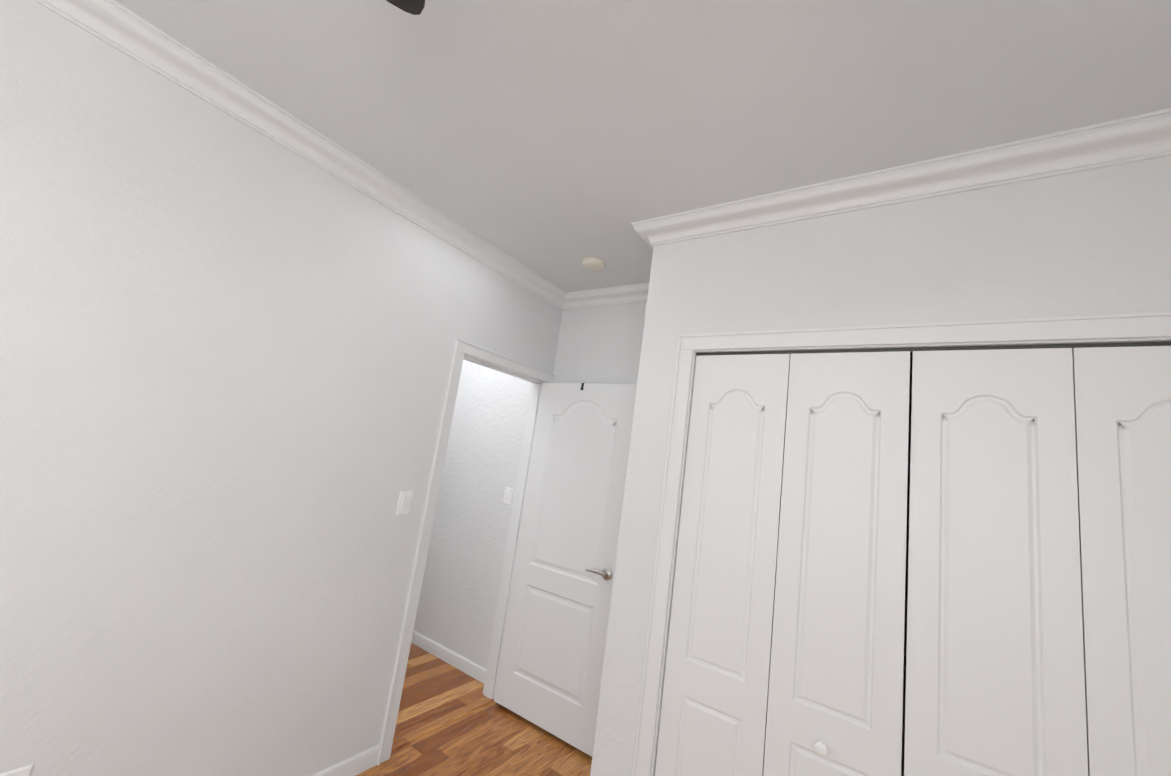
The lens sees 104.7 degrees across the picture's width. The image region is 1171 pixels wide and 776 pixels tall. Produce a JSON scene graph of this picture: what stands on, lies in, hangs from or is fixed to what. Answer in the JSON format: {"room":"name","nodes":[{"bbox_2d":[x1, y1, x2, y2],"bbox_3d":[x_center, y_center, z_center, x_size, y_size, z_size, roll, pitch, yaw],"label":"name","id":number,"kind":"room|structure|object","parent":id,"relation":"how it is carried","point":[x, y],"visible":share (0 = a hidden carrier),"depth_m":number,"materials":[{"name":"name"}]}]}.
{"room":"bedroom","nodes":[
{"label":"bedroom","id":0,"kind":"room"},
{"bbox_2d":[0,0,562,775],"bbox_3d":[-1.556,0.208,1.357,0.120,2.654,4.590,1,-11,35],"label":"wall","id":1,"kind":"structure","parent":0,"point":[226,346],"depth_m":1.56,"materials":[{"name":"paint"}]},
{"bbox_2d":[0,764,33,775],"bbox_3d":[-1.580,1.112,1.235,0.018,0.115,0.070,1,-11,35],"label":"outlet plate","id":2,"kind":"object","parent":1,"relation":"attached to","point":[25,771],"visible":1,"depth_m":1.26,"materials":[{"name":"white plastic"}]},
{"bbox_2d":[33,0,568,309],"bbox_3d":[-1.344,-1.061,1.434,0.086,0.090,4.420,1,-11,35],"label":"crown molding","id":3,"kind":"structure","parent":1,"relation":"attached to","point":[167,56],"depth_m":1.68,"materials":[{"name":"white paint"}]},
{"bbox_2d":[312,744,379,775],"bbox_3d":[-1.962,1.359,0.698,0.012,0.083,3.554,1,-11,35],"label":"baseboard","id":4,"kind":"structure","parent":1,"relation":"attached to","point":[361,762],"depth_m":2.03,"materials":[{"name":"white paint"}]},
{"bbox_2d":[396,491,412,514],"bbox_3d":[-0.886,0.566,2.220,0.013,0.115,0.070,1,-11,35],"label":"light switch","id":5,"kind":"object","parent":1,"relation":"attached to","point":[404,502],"visible":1,"depth_m":2.21,"materials":[{"name":"white plastic"}]},
{"bbox_2d":[391,698,494,752],"bbox_3d":[-0.783,1.854,2.507,0.054,0.010,0.735,1,-11,35],"label":"sill","id":6,"kind":"structure","parent":1,"relation":"attached to","point":[411,738],"depth_m":2.47,"materials":[{"name":"brown wood"}]},
{"bbox_2d":[377,338,554,764],"bbox_3d":[-0.655,0.839,2.681,0.164,2.086,0.877,1,-11,35],"label":"door frame","id":7,"kind":"structure","parent":1,"relation":"attached to","point":[462,347],"depth_m":2.40,"materials":[{"name":"white paint"}]},
{"bbox_2d":[494,382,636,756],"bbox_3d":[-0.110,0.945,2.718,0.730,1.985,0.035,2,-11,34],"label":"door","id":8,"kind":"structure","parent":1,"relation":"in","point":[549,678],"depth_m":2.68,"materials":[{"name":"white paint"}]},
{"bbox_2d":[585,567,611,579],"bbox_3d":[0.096,1.038,2.558,0.151,0.066,0.135,1,-11,35],"label":"door handle","id":9,"kind":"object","parent":8,"relation":"attached to","point":[606,573],"depth_m":2.50,"materials":[{"name":"grey metal"}]},
{"bbox_2d":[414,360,531,668],"bbox_3d":[-0.870,0.659,3.542,1.220,2.654,0.120,1,-11,35],"label":"wall","id":10,"kind":"structure","parent":0,"point":[457,603],"depth_m":3.38,"materials":[{"name":"paint"}]},
{"bbox_2d":[411,630,485,683],"bbox_3d":[-1.021,1.903,3.237,1.070,0.083,0.020,1,-11,35],"label":"baseboard","id":11,"kind":"structure","parent":10,"relation":"attached to","point":[458,661],"depth_m":3.17,"materials":[{"name":"white paint"}]},
{"bbox_2d":[503,487,512,504],"bbox_3d":[-0.557,0.769,3.216,0.070,0.115,0.013,1,-11,35],"label":"light switch","id":12,"kind":"object","parent":10,"relation":"attached to","point":[507,496],"visible":1,"depth_m":3.21,"materials":[{"name":"white plastic"}]},
{"bbox_2d":[356,643,591,775],"bbox_3d":[-0.986,1.562,0.543,4.481,0.100,4.710,1,-11,35],"label":"floor","id":13,"kind":"structure","parent":0,"point":[495,739],"depth_m":2.43,"materials":[{"name":"brown wood"}]},
{"bbox_2d":[115,0,1170,291],"bbox_3d":[-0.613,-1.131,0.982,4.481,0.100,4.710,1,-11,35],"label":"ceiling","id":14,"kind":"structure","parent":0,"point":[555,142],"depth_m":1.36,"materials":[{"name":"paint"}]},
{"bbox_2d":[386,0,424,14],"bbox_3d":[-0.130,-0.952,0.292,1.177,0.340,1.220,1,-11,35],"label":"fan","id":15,"kind":"object","parent":14,"relation":"hanging from","point":[414,7],"visible":1,"depth_m":0.89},
{"bbox_2d":[582,257,604,270],"bbox_3d":[0.044,-0.707,2.599,0.136,0.036,0.136,1,-11,35],"label":"smoke detector","id":16,"kind":"object","parent":14,"relation":"attached to","point":[593,264],"visible":1,"depth_m":2.56,"materials":[{"name":"beige plastic"}]},
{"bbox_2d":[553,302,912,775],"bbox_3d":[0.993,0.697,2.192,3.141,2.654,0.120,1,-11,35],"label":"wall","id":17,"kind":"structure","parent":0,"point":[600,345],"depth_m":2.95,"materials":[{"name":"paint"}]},
{"bbox_2d":[565,282,648,309],"bbox_3d":[0.276,-0.600,2.891,0.932,0.090,0.086,1,-11,35],"label":"crown molding","id":18,"kind":"structure","parent":17,"relation":"attached to","point":[632,293],"depth_m":2.97,"materials":[{"name":"white paint"}]},
{"bbox_2d":[590,156,1170,775],"bbox_3d":[0.903,0.568,1.479,1.755,2.654,0.100,1,-11,35],"label":"wall","id":19,"kind":"structure","parent":0,"point":[1094,242],"depth_m":1.60,"materials":[{"name":"paint"}]},
{"bbox_2d":[631,108,1170,248],"bbox_3d":[1.045,-0.705,1.595,1.974,0.090,0.086,1,-11,35],"label":"crown molding","id":20,"kind":"structure","parent":19,"relation":"attached to","point":[1147,136],"depth_m":1.50,"materials":[{"name":"white paint"}]},
{"bbox_2d":[632,311,1170,775],"bbox_3d":[0.944,0.828,1.335,1.626,2.111,0.066,1,-11,35],"label":"closet","id":21,"kind":"object","parent":19,"relation":"attached to","point":[1039,605],"depth_m":1.38,"materials":[{"name":"white paint"}]},
{"bbox_2d":[651,337,1170,775],"bbox_3d":[0.962,0.863,1.363,1.514,2.055,0.100,1,-11,35],"label":"door frame","id":22,"kind":"structure","parent":19,"relation":"attached to","point":[1166,339],"depth_m":1.69,"materials":[{"name":"white paint"}]}
]}

